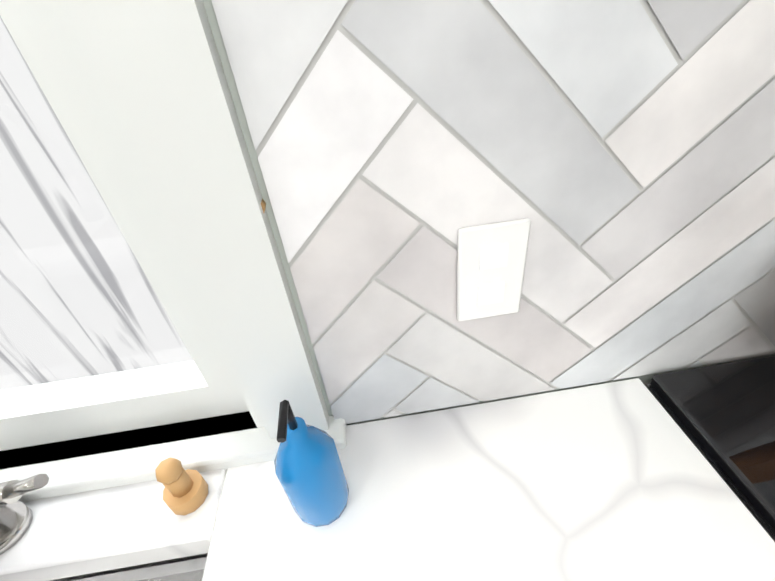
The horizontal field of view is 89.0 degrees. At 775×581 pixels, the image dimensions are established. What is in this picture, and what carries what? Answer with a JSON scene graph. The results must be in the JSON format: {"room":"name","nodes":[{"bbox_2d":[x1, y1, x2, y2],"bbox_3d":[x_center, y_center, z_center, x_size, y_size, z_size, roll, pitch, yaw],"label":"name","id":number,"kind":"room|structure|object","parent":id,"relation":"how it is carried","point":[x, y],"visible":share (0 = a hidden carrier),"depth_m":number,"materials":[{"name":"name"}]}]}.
{"room":"kitchen","nodes":[
{"label":"kitchen","id":0,"kind":"room"},
{"bbox_2d":[0,0,774,468],"bbox_3d":[0.164,-0.174,0.406,5.400,2.500,0.150,-9,36,-2],"label":"wall","id":1,"kind":"structure","parent":0,"point":[128,374],"depth_m":0.53,"materials":[{"name":"grey paint"}]},
{"bbox_2d":[0,0,346,501],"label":"window","id":2,"kind":"structure","parent":1,"relation":"in","point":[137,94],"depth_m":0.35,"materials":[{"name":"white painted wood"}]},
{"bbox_2d":[261,198,265,212],"bbox_3d":[-0.105,0.020,0.401,0.024,0.248,0.018,-9,36,-2],"label":"cleat","id":3,"kind":"object","parent":2,"relation":"attached to","point":[263,203],"visible":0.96,"depth_m":0.34,"materials":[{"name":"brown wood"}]},
{"bbox_2d":[211,0,774,423],"bbox_3d":[0.269,0.002,0.063,4.967,0.774,0.629,-9,36,-2],"label":"backsplash","id":4,"kind":"structure","parent":1,"relation":"attached to","point":[620,154],"depth_m":0.35,"materials":[{"name":"tile"}]},
{"bbox_2d":[457,218,530,320],"bbox_3d":[0.107,-0.017,0.405,0.070,0.115,0.008,-9,36,-2],"label":"wall plate","id":5,"kind":"object","parent":4,"relation":"attached to","point":[491,261],"visible":1,"depth_m":0.40,"materials":[{"name":"white plastic"}]},
{"bbox_3d":[0.725,2.977,-1.766,5.400,0.060,7.450,-9,36,-2],"label":"floor","id":6,"kind":"structure","parent":0,"visible":0},
{"bbox_2d":[50,553,207,580],"bbox_3d":[-0.494,0.912,0.627,0.926,0.630,0.597,-9,36,-2],"label":"base cabinet","id":7,"kind":"object","parent":6,"relation":"on","point":[134,567],"depth_m":0.66,"materials":[{"name":"white"}]},
{"bbox_2d":[0,378,774,580],"bbox_3d":[0.309,0.329,0.306,4.962,0.040,0.627,-9,36,-2],"label":"countertop","id":8,"kind":"structure","parent":7,"relation":"on","point":[621,480],"depth_m":0.44,"materials":[{"name":"stone"}]},
{"bbox_2d":[0,474,48,554],"bbox_3d":[-0.416,0.163,0.260,0.143,0.419,0.249,-9,36,-2],"label":"faucet","id":9,"kind":"object","parent":8,"relation":"on","point":[16,516],"visible":1,"depth_m":0.44,"materials":[{"name":"silver metal"}]},
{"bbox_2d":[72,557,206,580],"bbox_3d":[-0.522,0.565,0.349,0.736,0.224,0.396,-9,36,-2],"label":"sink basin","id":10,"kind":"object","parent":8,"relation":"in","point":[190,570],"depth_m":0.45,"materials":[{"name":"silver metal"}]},
{"bbox_2d":[155,457,207,515],"bbox_3d":[-0.239,0.217,0.450,0.044,0.072,0.044,-9,36,-2],"label":"dish brush","id":11,"kind":"object","parent":8,"relation":"on","point":[185,492],"visible":0.96,"depth_m":0.45,"materials":[{"name":"brown wood"}]},
{"bbox_2d":[274,400,348,526],"bbox_3d":[-0.083,0.169,0.398,0.064,0.179,0.066,-9,36,-2],"label":"soap bottle","id":12,"kind":"object","parent":8,"relation":"on","point":[309,472],"visible":1,"depth_m":0.38,"materials":[{"name":"blue plastic"},{"name":"black plastic"}]},
{"bbox_2d":[645,355,774,540],"bbox_3d":[0.828,0.613,0.565,0.784,0.925,0.649,-9,36,-2],"label":"range","id":13,"kind":"object","parent":6,"relation":"on","point":[722,416],"visible":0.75,"depth_m":0.48,"materials":[{"name":"black metal"}]}
]}

